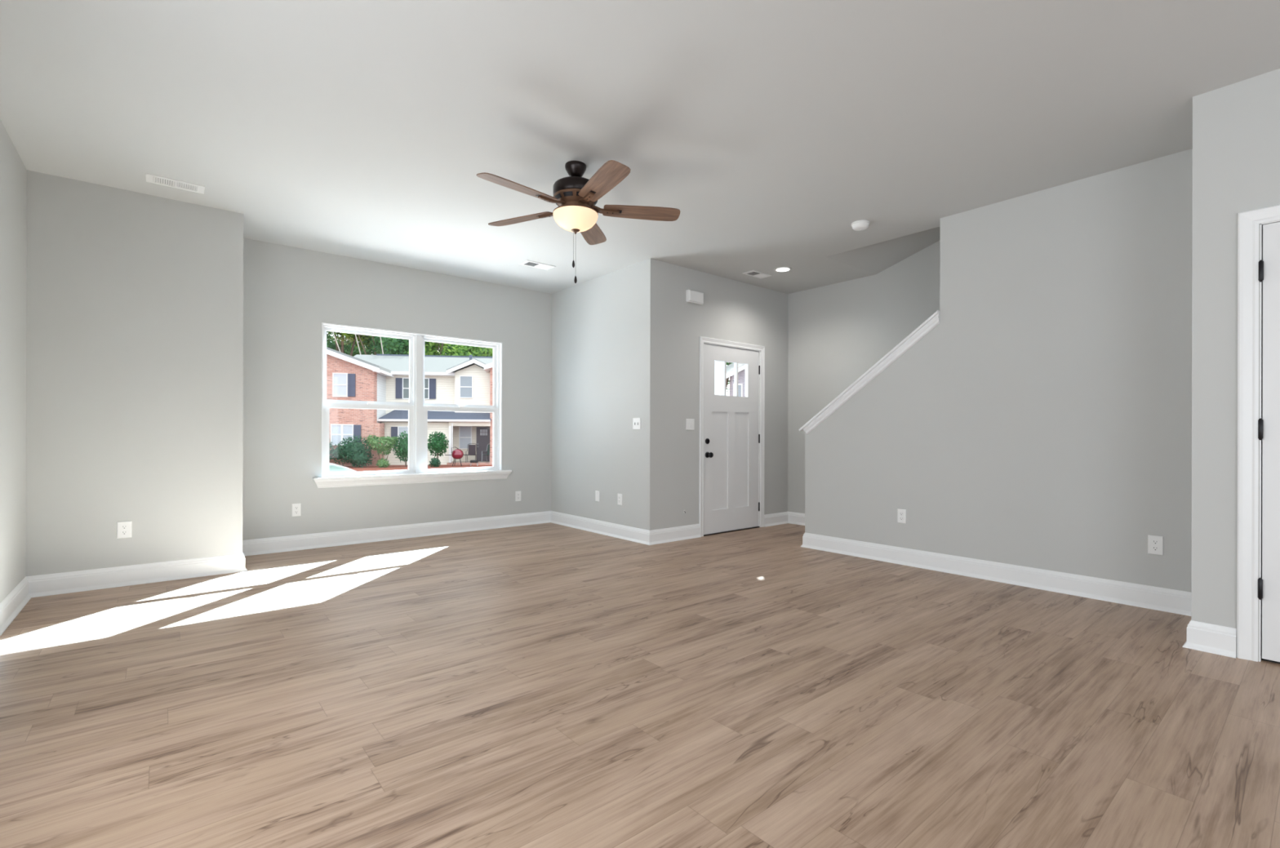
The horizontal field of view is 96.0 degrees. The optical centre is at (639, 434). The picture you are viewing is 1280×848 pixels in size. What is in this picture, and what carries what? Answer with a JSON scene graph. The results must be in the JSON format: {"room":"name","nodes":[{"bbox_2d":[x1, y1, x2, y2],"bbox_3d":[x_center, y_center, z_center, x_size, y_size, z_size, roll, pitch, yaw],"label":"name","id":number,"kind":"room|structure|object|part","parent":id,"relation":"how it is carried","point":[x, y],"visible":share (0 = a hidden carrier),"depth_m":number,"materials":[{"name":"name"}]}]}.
{"room":"empty living room","nodes":[
{"label":"empty living room","id":0,"kind":"room"},
{"bbox_2d":[0,119,26,603],"bbox_3d":[-0.691,-0.318,-0.345,0.150,2.740,10.351,0,0,-40],"label":"wall","id":1,"kind":"structure","parent":0,"point":[13,172],"depth_m":3.35,"materials":[{"name":"paint"}]},
{"bbox_2d":[0,576,31,636],"bbox_3d":[-0.625,0.985,-0.288,0.029,0.135,10.350,0,0,-40],"label":"baseboard","id":2,"kind":"structure","parent":1,"relation":"attached to","point":[15,601],"depth_m":3.32,"materials":[{"name":"white paint"}]},
{"bbox_2d":[26,169,243,576],"bbox_3d":[-3.804,-0.325,4.319,1.298,2.740,0.806,0,0,-40],"label":"wall","id":3,"kind":"structure","parent":0,"point":[135,300],"depth_m":4.00,"materials":[{"name":"paint"}]},
{"bbox_2d":[116,520,131,538],"bbox_3d":[-3.568,0.660,3.986,0.076,0.114,0.009,0,0,-40],"label":"wall outlet","id":4,"kind":"object","parent":3,"relation":"attached to","point":[123,528],"visible":1,"depth_m":3.98,"materials":[{"name":"white plastic"}]},
{"bbox_2d":[120,524,127,528],"bbox_3d":[-3.566,0.640,3.985,0.034,0.027,0.004,0,0,-40],"label":"receptacle","id":5,"kind":"object","parent":4,"relation":"attached to","point":[122,526],"depth_m":3.98,"materials":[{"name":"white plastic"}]},
{"bbox_2d":[120,530,127,534],"bbox_3d":[-3.567,0.679,3.985,0.034,0.027,0.004,0,0,-40],"label":"receptacle","id":6,"kind":"object","parent":4,"relation":"attached to","point":[122,532],"depth_m":3.98,"materials":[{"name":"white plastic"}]},
{"bbox_2d":[26,553,247,597],"bbox_3d":[-3.583,0.978,4.189,1.177,0.135,0.379,0,0,-40],"label":"baseboard","id":7,"kind":"structure","parent":3,"relation":"attached to","point":[41,585],"depth_m":4.01,"materials":[{"name":"white paint"}]},
{"bbox_2d":[242,238,551,540],"bbox_3d":[-2.254,-0.321,6.027,3.269,2.740,0.150,0,0,-40],"label":"wall","id":8,"kind":"structure","parent":0,"point":[289,292],"depth_m":5.52,"materials":[{"name":"paint"}]},
{"bbox_2d":[292,503,301,516],"bbox_3d":[-3.111,0.684,5.216,0.070,0.114,0.009,0,0,-40],"label":"wall outlet","id":9,"kind":"object","parent":8,"relation":"attached to","point":[296,508],"visible":1,"depth_m":5.21,"materials":[{"name":"white plastic"}]},
{"bbox_2d":[323,324,416,476],"bbox_3d":[-2.670,-0.314,5.696,0.861,1.427,0.090,0,0,-40],"label":"window","id":10,"kind":"structure","parent":8,"relation":"in","point":[327,404],"depth_m":5.70,"materials":[{"name":"white plastic"}]},
{"bbox_3d":[-2.677,-0.651,5.705,0.825,0.717,0.030,0,0,-40],"label":"sash","id":11,"kind":"part","parent":10,"relation":"part of","materials":[{"name":"white plastic"}]},
{"bbox_3d":[-2.656,0.045,5.678,0.825,0.685,0.032,0,0,-40],"label":"sash","id":12,"kind":"part","parent":10,"relation":"part of","materials":[{"name":"white plastic"}]},
{"bbox_2d":[242,511,551,555],"bbox_3d":[-2.257,0.981,5.910,3.119,0.135,0.029,0,0,-40],"label":"baseboard","id":13,"kind":"structure","parent":8,"relation":"attached to","point":[316,540],"depth_m":5.68,"materials":[{"name":"white paint"}]},
{"bbox_2d":[321,322,502,477],"bbox_3d":[-2.270,-0.315,5.942,1.815,1.447,0.051,0,0,-40],"label":"trim","id":14,"kind":"structure","parent":8,"relation":"attached to","point":[322,323],"depth_m":5.95,"materials":[{"name":"white paint"}]},
{"bbox_2d":[312,470,511,488],"bbox_3d":[-2.245,0.449,5.927,1.982,0.097,0.107,0,0,-40],"label":"trim","id":15,"kind":"structure","parent":8,"relation":"attached to","point":[386,479],"depth_m":5.80,"materials":[{"name":"white paint"}]},
{"bbox_2d":[415,334,422,473],"bbox_3d":[-2.312,-0.309,5.984,0.059,1.435,0.102,0,0,-40],"label":"trim","id":16,"kind":"structure","parent":8,"relation":"attached to","point":[419,338],"depth_m":5.94,"materials":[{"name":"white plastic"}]},
{"bbox_2d":[422,335,499,473],"bbox_3d":[-1.957,-0.312,6.285,0.871,1.427,0.090,0,0,-40],"label":"window","id":17,"kind":"structure","parent":8,"relation":"in","point":[495,408],"depth_m":6.32,"materials":[{"name":"white plastic"}]},
{"bbox_3d":[-1.964,-0.649,6.295,0.835,0.717,0.030,0,0,-40],"label":"sash","id":18,"kind":"part","parent":17,"relation":"part of","materials":[{"name":"white plastic"}]},
{"bbox_3d":[-1.943,0.047,6.268,0.835,0.685,0.032,0,0,-40],"label":"sash","id":19,"kind":"part","parent":17,"relation":"part of","materials":[{"name":"white plastic"}]},
{"bbox_2d":[515,491,520,501],"bbox_3d":[-1.400,0.711,6.631,0.070,0.114,0.009,0,0,-40],"label":"wall outlet","id":20,"kind":"object","parent":8,"relation":"attached to","point":[517,494],"visible":1,"depth_m":6.63,"materials":[{"name":"white plastic"}]},
{"bbox_2d":[551,258,662,530],"bbox_3d":[-0.425,-0.317,6.263,0.150,2.740,1.817,0,0,-40],"label":"wall","id":21,"kind":"structure","parent":0,"point":[606,329],"depth_m":6.01,"materials":[{"name":"paint"}]},
{"bbox_2d":[595,490,599,502],"bbox_3d":[-0.458,0.662,6.177,0.006,0.114,0.070,0,0,-40],"label":"wall plate","id":22,"kind":"object","parent":21,"relation":"attached to","point":[597,492],"visible":1,"depth_m":6.17,"materials":[{"name":"white plastic"}]},
{"bbox_2d":[617,493,622,505],"bbox_3d":[-0.208,0.661,5.872,0.009,0.114,0.070,0,0,-40],"label":"wall outlet","id":23,"kind":"object","parent":21,"relation":"attached to","point":[620,495],"visible":1,"depth_m":5.87,"materials":[{"name":"white plastic"}]},
{"bbox_2d":[550,511,701,545],"bbox_3d":[-0.230,0.986,6.408,0.697,0.135,1.846,0,0,-40],"label":"baseboard","id":24,"kind":"structure","parent":21,"relation":"attached to","point":[643,536],"depth_m":5.85,"materials":[{"name":"white paint"}]},
{"bbox_2d":[632,417,640,429],"bbox_3d":[-0.037,-0.106,5.662,0.017,0.114,0.116,0,0,-40],"label":"light switch","id":25,"kind":"object","parent":21,"relation":"attached to","point":[636,421],"visible":1,"depth_m":5.66,"materials":[{"name":"white plastic"}]},
{"bbox_2d":[0,522,1279,847],"bbox_3d":[1.669,1.118,2.036,6.828,0.120,11.306,0,0,-40],"label":"floor","id":26,"kind":"structure","parent":0,"point":[549,685],"depth_m":2.21,"materials":[{"name":"wood"}]},
{"bbox_2d":[0,0,1279,293],"bbox_3d":[1.645,-2.342,2.009,6.743,1.320,11.306,0,0,-40],"label":"ceiling","id":27,"kind":"structure","parent":0,"point":[365,130],"depth_m":2.98,"materials":[{"name":"paint"}]},
{"bbox_2d":[145,173,204,194],"bbox_3d":[-3.132,-1.690,3.888,0.308,0.008,0.150,0,0,-40],"label":"ceiling vent","id":28,"kind":"object","parent":27,"relation":"in","point":[153,179],"visible":1,"depth_m":3.88,"materials":[{"name":"white plastic"}]},
{"bbox_2d":[519,260,555,270],"bbox_3d":[-1.022,-1.685,5.741,0.323,0.008,0.165,0,0,-40],"label":"ceiling vent","id":29,"kind":"object","parent":27,"relation":"in","point":[526,263],"visible":1,"depth_m":5.73,"materials":[{"name":"white plastic"}]},
{"bbox_2d":[476,160,679,283],"bbox_3d":[-0.420,-1.318,3.579,1.263,0.738,1.283,0,0,-40],"label":"ceiling fan","id":30,"kind":"object","parent":27,"relation":"hanging from","point":[575,196],"visible":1,"depth_m":3.52,"materials":[{"name":"brown wood"}]},
{"bbox_3d":[-0.699,-1.420,3.314,0.493,0.006,0.144,0,12,-46],"label":"blade","id":31,"kind":"part","parent":30,"relation":"part of","materials":[{"name":"brown wood"}]},
{"bbox_3d":[-0.782,-1.420,3.802,0.493,0.006,0.144,0,12,26],"label":"blade","id":32,"kind":"part","parent":30,"relation":"part of","materials":[{"name":"brown wood"}]},
{"bbox_3d":[-0.417,-1.187,3.615,0.004,0.188,0.003,0,0,-40],"label":"pull chain","id":33,"kind":"part","parent":30,"relation":"part of","materials":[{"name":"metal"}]},
{"bbox_3d":[-0.404,-1.404,3.615,0.281,0.050,0.281,0,0,-40],"label":"light plate","id":34,"kind":"part","parent":30,"relation":"part of","materials":[{"name":"brown metal"}]},
{"bbox_3d":[-0.404,-1.330,3.615,0.281,0.102,0.281,0,0,-40],"label":"lamp shade","id":35,"kind":"part","parent":30,"relation":"part of","materials":[{"name":"beige glass"}]},
{"bbox_3d":[-0.343,-1.419,4.032,0.144,0.006,0.493,-12,-2,8],"label":"blade","id":36,"kind":"part","parent":30,"relation":"part of","materials":[{"name":"brown wood"}]},
{"bbox_3d":[-0.209,-1.419,3.241,0.144,0.006,0.493,14,-6,-27],"label":"blade","id":37,"kind":"part","parent":30,"relation":"part of","materials":[{"name":"brown wood"}]},
{"bbox_3d":[0.011,-1.418,3.685,0.493,0.006,0.144,0,-12,-10],"label":"blade","id":38,"kind":"part","parent":30,"relation":"part of","materials":[{"name":"brown wood"}]},
{"bbox_2d":[742,270,772,278],"bbox_3d":[1.231,-1.680,6.051,0.305,0.008,0.150,0,0,-40],"label":"ceiling vent","id":39,"kind":"object","parent":27,"relation":"in","point":[757,274],"visible":1,"depth_m":6.04,"materials":[{"name":"white plastic"}]},
{"bbox_2d":[773,266,791,272],"bbox_3d":[1.456,-1.679,5.873,0.176,0.007,0.176,0,0,-40],"label":"recessed light","id":40,"kind":"object","parent":27,"relation":"in","point":[781,269],"visible":1,"depth_m":5.87,"materials":[{"name":"white plastic"}]},
{"bbox_2d":[851,220,870,231],"bbox_3d":[1.754,-1.656,4.586,0.140,0.053,0.140,0,0,-40],"label":"smoke detector","id":41,"kind":"object","parent":27,"relation":"attached to","point":[859,225],"visible":1,"depth_m":4.55,"materials":[{"name":"white plastic"}]},
{"bbox_2d":[661,261,788,528],"bbox_3d":[1.006,-0.314,6.358,2.176,2.740,0.140,0,0,-40],"label":"wall","id":42,"kind":"structure","parent":0,"point":[731,310],"depth_m":5.93,"materials":[{"name":"paint"}]},
{"bbox_2d":[685,418,694,430],"bbox_3d":[0.511,-0.103,5.852,0.116,0.114,0.010,0,0,-40],"label":"light switch","id":43,"kind":"object","parent":42,"relation":"attached to","point":[690,423],"visible":1,"depth_m":5.85,"materials":[{"name":"white plastic"}]},
{"bbox_2d":[685,289,703,305],"bbox_3d":[0.563,-1.396,5.866,0.210,0.122,0.050,0,0,-40],"label":"door chime","id":44,"kind":"object","parent":42,"relation":"attached to","point":[692,296],"visible":1,"depth_m":5.83,"materials":[{"name":"white plastic"}]},
{"bbox_2d":[686,301,702,305],"bbox_3d":[0.560,-1.338,5.869,0.196,0.007,0.038,0,0,-40],"label":"grille","id":45,"kind":"object","parent":44,"relation":"attached to","point":[700,303],"depth_m":5.86,"materials":[{"name":"white plastic"}]},
{"bbox_2d":[698,336,764,537],"bbox_3d":[1.020,0.024,6.269,1.046,2.065,0.018,0,0,-40],"label":"trim","id":46,"kind":"structure","parent":42,"relation":"attached to","point":[702,340],"depth_m":6.16,"materials":[{"name":"white paint"}]},
{"bbox_2d":[703,342,760,536],"bbox_3d":[0.994,0.050,6.301,0.940,2.012,0.194,0,0,-40],"label":"door","id":47,"kind":"structure","parent":42,"relation":"in","point":[731,424],"depth_m":6.27,"materials":[{"name":"white paint"}]},
{"bbox_3d":[0.725,0.213,5.998,0.062,0.062,0.070,0,0,-40],"label":"knob","id":48,"kind":"part","parent":47,"relation":"part of","materials":[{"name":"black metal"}]},
{"bbox_2d":[787,240,940,513],"bbox_3d":[4.762,-1.535,3.410,0.150,5.200,9.189,0,0,-40],"label":"wall","id":49,"kind":"structure","parent":0,"point":[837,332],"depth_m":6.35,"materials":[{"name":"paint"}]},
{"bbox_2d":[764,511,804,526],"bbox_3d":[2.042,0.991,6.216,0.456,0.135,1.404,0,0,-40],"label":"baseboard","id":50,"kind":"structure","parent":49,"relation":"attached to","point":[779,518],"depth_m":6.76,"materials":[{"name":"white paint"}]},
{"bbox_2d":[804,148,1192,592],"bbox_3d":[4.233,-0.306,2.323,0.180,2.740,8.185,0,0,-40],"label":"wall","id":51,"kind":"structure","parent":0,"point":[1044,421],"depth_m":3.94,"materials":[{"name":"paint"}]},
{"bbox_2d":[799,310,939,434],"bbox_3d":[1.978,-0.482,5.011,0.206,0.965,1.263,0,0,-40],"label":"trim","id":52,"kind":"structure","parent":51,"relation":"attached to","point":[933,321],"depth_m":4.87,"materials":[{"name":"white paint"}]},
{"bbox_2d":[897,508,906,524],"bbox_3d":[2.137,0.668,4.706,0.009,0.114,0.070,0,0,-40],"label":"wall outlet","id":53,"kind":"object","parent":51,"relation":"attached to","point":[901,513],"visible":1,"depth_m":4.70,"materials":[{"name":"white plastic"}]},
{"bbox_2d":[800,532,1191,616],"bbox_3d":[2.451,0.992,4.412,0.159,0.135,2.755,0,0,-40],"label":"baseboard","id":54,"kind":"structure","parent":51,"relation":"attached to","point":[1162,599],"depth_m":4.05,"materials":[{"name":"white paint"}]},
{"bbox_2d":[1147,534,1163,555],"bbox_3d":[3.133,0.673,3.501,0.009,0.114,0.070,0,0,-40],"label":"wall outlet","id":55,"kind":"object","parent":51,"relation":"attached to","point":[1155,544],"visible":1,"depth_m":3.50,"materials":[{"name":"white plastic"}]},
{"bbox_2d":[1151,539,1159,544],"bbox_3d":[3.131,0.653,3.500,0.004,0.027,0.034,0,0,-40],"label":"receptacle","id":56,"kind":"object","parent":55,"relation":"attached to","point":[1153,541],"depth_m":3.50,"materials":[{"name":"white plastic"}]},
{"bbox_2d":[1151,546,1159,551],"bbox_3d":[3.131,0.693,3.500,0.004,0.027,0.034,0,0,-40],"label":"receptacle","id":57,"kind":"object","parent":55,"relation":"attached to","point":[1153,548],"depth_m":3.50,"materials":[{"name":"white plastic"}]},
{"bbox_2d":[1191,68,1279,662],"bbox_3d":[4.767,-0.305,0.996,0.728,2.740,5.459,0,0,-40],"label":"wall","id":58,"kind":"structure","parent":0,"point":[1236,126],"depth_m":2.79,"materials":[{"name":"paint"}]},
{"bbox_2d":[1182,620,1236,658],"bbox_3d":[3.047,0.993,3.035,0.737,0.135,0.186,0,0,-40],"label":"baseboard","id":59,"kind":"structure","parent":58,"relation":"attached to","point":[1220,640],"depth_m":2.80,"materials":[{"name":"white paint"}]},
{"bbox_2d":[1236,204,1279,662],"bbox_3d":[3.131,0.005,2.389,0.018,2.112,0.909,0,0,-40],"label":"trim","id":60,"kind":"structure","parent":58,"relation":"attached to","point":[1248,222],"depth_m":2.71,"materials":[{"name":"white paint"}]},
{"bbox_2d":[1257,220,1279,663],"bbox_3d":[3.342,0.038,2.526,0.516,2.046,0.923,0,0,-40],"label":"door","id":61,"kind":"structure","parent":58,"relation":"in","point":[1268,422],"depth_m":2.67,"materials":[{"name":"white paint"}]},
{"label":"outside","id":62,"kind":"structure","parent":0,"visible":0},
{"bbox_2d":[344,464,492,471],"bbox_3d":[-15.435,2.343,57.199,156.646,1.350,132.378,0,0,-40],"label":"bank","id":63,"kind":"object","parent":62,"point":[358,468],"depth_m":29.37,"materials":[{"name":"red soil"}]},
{"bbox_2d":[326,331,333,343],"bbox_3d":[-26.997,-5.125,44.767,7.438,14.145,5.533,0,0,-9],"label":"tree","id":64,"kind":"object","parent":63,"relation":"on","point":[327,335],"visible":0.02,"depth_m":46.43,"materials":[{"name":"green plant"}]},
{"bbox_2d":[328,439,333,461],"bbox_3d":[-16.146,0.922,29.365,0.984,1.789,1.138,0,0,-9],"label":"leafy shrub","id":65,"kind":"object","parent":63,"relation":"on","point":[330,439],"visible":0.06,"depth_m":29.44,"materials":[{"name":"green plant"}]},
{"bbox_2d":[332,331,340,351],"bbox_3d":[-21.127,-3.494,40.506,2.066,10.714,0.171,0,0,-9],"label":"bare sapling","id":66,"kind":"object","parent":63,"relation":"on","point":[332,331],"visible":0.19,"depth_m":40.44,"materials":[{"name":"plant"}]},
{"bbox_2d":[326,333,371,356],"bbox_3d":[-26.012,-5.596,52.355,8.909,15.091,7.132,0,0,-9],"label":"tree","id":67,"kind":"object","parent":63,"relation":"on","point":[347,344],"visible":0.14,"depth_m":50.32,"materials":[{"name":"green plant"}]},
{"bbox_2d":[328,435,373,467],"bbox_3d":[-14.726,0.912,29.339,2.300,1.833,1.558,0,0,-9],"label":"flowering shrub","id":68,"kind":"object","parent":63,"relation":"on","point":[355,451],"visible":0.99,"depth_m":29.07,"materials":[{"name":"green plant"}]},
{"bbox_2d":[328,331,377,355],"bbox_3d":[-22.899,-5.516,45.887,6.219,14.945,5.350,0,0,-32],"label":"tree","id":69,"kind":"object","parent":63,"relation":"on","point":[353,337],"visible":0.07,"depth_m":45.84,"materials":[{"name":"green plant"}]},
{"bbox_2d":[355,333,360,354],"bbox_3d":[-19.894,-3.492,40.904,1.506,10.710,0.171,0,0,-9],"label":"bare sapling","id":70,"kind":"object","parent":63,"relation":"on","point":[355,334],"visible":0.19,"depth_m":40.85,"materials":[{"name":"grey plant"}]},
{"bbox_2d":[365,434,397,459],"bbox_3d":[-13.219,0.902,29.477,1.620,1.855,1.148,0,0,-9],"label":"feathery shrub","id":71,"kind":"object","parent":63,"relation":"on","point":[374,442],"visible":0.99,"depth_m":29.32,"materials":[{"name":"green plant"}]},
{"bbox_2d":[379,336,383,354],"bbox_3d":[-18.318,-3.488,41.052,0.947,10.706,0.171,0,0,-9],"label":"bare sapling","id":72,"kind":"object","parent":63,"relation":"on","point":[380,336],"visible":0.19,"depth_m":41.01,"materials":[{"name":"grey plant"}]},
{"bbox_2d":[375,457,390,467],"bbox_3d":[-13.027,1.497,29.210,0.660,0.654,0.587,0,0,-9],"label":"plant","id":73,"kind":"object","parent":63,"relation":"on","point":[381,463],"visible":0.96,"depth_m":29.11,"materials":[{"name":"green plant"}]},
{"bbox_2d":[357,333,429,355],"bbox_3d":[-20.124,-5.071,45.042,6.573,14.070,7.389,0,0,21],"label":"tree","id":74,"kind":"object","parent":63,"relation":"on","point":[390,345],"visible":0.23,"depth_m":43.98,"materials":[{"name":"green plant"}]},
{"bbox_2d":[392,431,408,466],"bbox_3d":[-12.127,0.806,29.864,1.382,2.039,1.212,0,0,-9],"label":"round shrub","id":75,"kind":"object","parent":63,"relation":"on","point":[402,450],"visible":0.56,"depth_m":29.57,"materials":[{"name":"green plant"}]},
{"bbox_2d":[326,346,493,466],"bbox_3d":[-11.977,-1.553,35.572,23.950,7.458,11.600,0,0,-9],"label":"townhouse","id":76,"kind":"structure","parent":63,"relation":"on","point":[448,380],"depth_m":32.03,"materials":[{"name":"red brick"}]},
{"bbox_3d":[-15.617,-2.577,30.025,0.640,1.150,0.020,0,0,-9],"label":"pane","id":77,"kind":"part","parent":76,"relation":"part of","materials":[{"name":"white glass"}]},
{"bbox_3d":[-15.524,0.018,30.040,1.020,1.000,0.020,0,0,-9],"label":"pane","id":78,"kind":"part","parent":76,"relation":"part of","materials":[{"name":"white glass"}]},
{"bbox_2d":[347,373,355,396],"bbox_3d":[-15.065,-2.576,30.092,0.370,1.190,0.060,0,0,-9],"label":"shutter","id":79,"kind":"object","parent":76,"relation":"hanging from","point":[351,377],"depth_m":30.06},
{"bbox_2d":[353,425,360,442],"bbox_3d":[-14.790,0.020,30.136,0.360,1.040,0.060,0,0,-9],"label":"shutter","id":80,"kind":"object","parent":76,"relation":"hanging from","point":[357,428],"depth_m":30.11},
{"bbox_2d":[391,426,397,446],"bbox_3d":[-13.394,0.113,31.420,0.340,1.060,0.060,0,0,-9],"label":"shutter","id":81,"kind":"object","parent":76,"relation":"hanging from","point":[393,429],"depth_m":31.39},
{"bbox_2d":[395,377,402,398],"bbox_3d":[-13.652,-2.618,32.644,0.360,1.160,0.060,0,0,-9],"label":"shutter","id":82,"kind":"object","parent":76,"relation":"hanging from","point":[398,380],"depth_m":32.62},
{"bbox_3d":[-12.661,0.115,31.557,1.050,1.020,0.020,0,0,-9],"label":"pane","id":83,"kind":"part","parent":76,"relation":"part of","materials":[{"name":"glass"}]},
{"bbox_3d":[-12.756,-2.615,32.806,1.360,1.120,0.020,0,0,-9],"label":"pane","id":84,"kind":"part","parent":76,"relation":"part of","materials":[{"name":"grey glass"}]},
{"bbox_2d":[429,378,435,399],"bbox_3d":[-11.854,-2.614,32.929,0.360,1.160,0.060,0,0,-9],"label":"shutter","id":85,"kind":"object","parent":76,"relation":"hanging from","point":[432,381],"depth_m":32.90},
{"bbox_2d":[444,447,470,466],"bbox_3d":[-9.713,1.197,30.667,1.240,1.079,0.630,0,0,-9],"label":"grill","id":86,"kind":"object","parent":76,"relation":"on","point":[457,454],"visible":0.94,"depth_m":30.48,"materials":[{"name":"red metal"}]},
{"bbox_3d":[-9.712,0.921,30.667,0.630,0.300,0.630,0,0,-9],"label":"lid","id":87,"kind":"part","parent":86,"relation":"part of","materials":[{"name":"red metal"}]},
{"bbox_2d":[451,454,463,459],"bbox_3d":[-9.713,1.192,30.667,0.620,0.240,0.620,0,0,-9],"label":"kettle","id":88,"kind":"object","parent":86,"relation":"on","point":[455,456],"depth_m":30.45,"materials":[{"name":"red metal"}]},
{"bbox_3d":[-10.066,0.171,33.233,0.620,1.240,0.020,0,0,-9],"label":"pane","id":89,"kind":"part","parent":76,"relation":"part of","materials":[{"name":"grey glass"}]},
{"bbox_3d":[-9.865,-2.699,32.707,0.640,1.180,0.020,0,0,-9],"label":"pane","id":90,"kind":"part","parent":76,"relation":"part of","materials":[{"name":"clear glass"}]},
{"bbox_2d":[466,443,476,462],"bbox_3d":[-9.441,1.033,32.279,0.524,1.065,0.648,0,0,-9],"label":"patio chair","id":91,"kind":"object","parent":76,"relation":"on","point":[472,448],"visible":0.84,"depth_m":32.48,"materials":[{"name":"fabric"}]},
{"bbox_3d":[-9.475,0.862,32.497,0.400,0.560,0.140,0,0,-9],"label":"backrest","id":92,"kind":"part","parent":91,"relation":"part of","materials":[{"name":"fabric"}]},
{"bbox_2d":[470,460,478,466],"bbox_3d":[-8.864,1.554,30.802,0.400,0.362,0.280,0,0,-9],"label":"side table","id":93,"kind":"object","parent":76,"relation":"on","point":[471,461],"visible":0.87,"depth_m":30.67,"materials":[{"name":"black metal"}]},
{"bbox_3d":[-9.068,0.523,33.381,0.980,2.080,0.080,0,0,-9],"label":"door casing","id":94,"kind":"part","parent":76,"relation":"part of","materials":[{"name":"beige wood"}]},
{"bbox_3d":[-9.064,0.563,33.387,0.790,1.980,0.070,0,0,-9],"label":"entry door","id":95,"kind":"part","parent":76,"relation":"part of","materials":[{"name":"grey wood"}]},
{"bbox_2d":[481,443,489,462],"bbox_3d":[-8.537,1.035,32.519,0.524,1.065,0.648,0,0,16],"label":"patio chair","id":96,"kind":"object","parent":76,"relation":"on","point":[488,445],"visible":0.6,"depth_m":32.73,"materials":[{"name":"black metal"}]},
{"bbox_3d":[-8.476,0.864,32.731,0.400,0.560,0.140,0,0,16],"label":"backrest","id":97,"kind":"part","parent":96,"relation":"part of","materials":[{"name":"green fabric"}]},
{"bbox_2d":[403,341,448,355],"bbox_3d":[-16.471,-4.894,46.686,5.821,13.731,5.436,0,0,-9],"label":"tree","id":98,"kind":"object","parent":63,"relation":"on","point":[432,348],"visible":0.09,"depth_m":46.04,"materials":[{"name":"green plant"}]},
{"bbox_2d":[428,457,440,466],"bbox_3d":[-10.591,1.488,29.716,0.635,0.683,0.584,0,0,-9],"label":"plant","id":99,"kind":"object","parent":63,"relation":"on","point":[435,463],"visible":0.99,"depth_m":29.61,"materials":[{"name":"green plant"}]},
{"bbox_2d":[427,431,448,458],"bbox_3d":[-10.577,0.823,30.117,1.218,2.014,1.096,0,0,-9],"label":"topiary shrub","id":100,"kind":"object","parent":63,"relation":"on","point":[437,442],"visible":0.99,"depth_m":29.90,"materials":[{"name":"green plant"}]},
{"bbox_2d":[437,343,493,356],"bbox_3d":[-13.253,-5.063,46.082,6.781,14.085,5.786,0,0,-15],"label":"tree","id":101,"kind":"object","parent":63,"relation":"on","point":[458,349],"visible":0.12,"depth_m":44.35,"materials":[{"name":"green plant"}]},
{"bbox_2d":[725,362,744,392],"bbox_3d":[5.680,-4.565,44.965,8.632,13.176,6.772,0,0,11],"label":"tree","id":102,"kind":"object","parent":63,"relation":"on","point":[727,363],"visible":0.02,"depth_m":45.06,"materials":[{"name":"green plant"}]},
{"bbox_2d":[726,363,745,396],"bbox_3d":[8.602,-1.826,37.489,9.300,7.900,9.450,0,0,-9],"label":"house","id":103,"kind":"structure","parent":63,"relation":"on","point":[730,368],"depth_m":32.68,"materials":[{"name":"brick"}]},
{"bbox_3d":[5.541,-2.208,32.661,0.380,1.190,0.030,0,0,-9],"label":"pane","id":104,"kind":"part","parent":103,"relation":"part of","materials":[{"name":"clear glass"}]},
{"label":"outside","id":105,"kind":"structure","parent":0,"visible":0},
{"bbox_3d":[-8.164,2.535,11.271,131.703,1.000,90.202,0,0,-40],"label":"parking lot","id":106,"kind":"object","parent":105,"visible":0},
{"bbox_2d":[328,462,357,472],"bbox_3d":[-7.929,1.320,12.640,5.950,1.492,1.780,0,0,0],"label":"parked car","id":107,"kind":"object","parent":106,"relation":"on","point":[333,468],"visible":0.02,"depth_m":13.02,"materials":[{"name":"white paint"}]},
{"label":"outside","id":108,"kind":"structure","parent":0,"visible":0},
{"bbox_3d":[1.111,1.431,7.234,3.461,0.450,1.071,0,0,-40],"label":"floor","id":109,"kind":"structure","parent":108,"visible":0},
{"bbox_2d":[714,360,721,395],"bbox_3d":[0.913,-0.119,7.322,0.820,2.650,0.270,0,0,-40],"label":"porch post","id":110,"kind":"object","parent":109,"relation":"on","point":[717,365],"visible":0.02,"depth_m":7.25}
]}

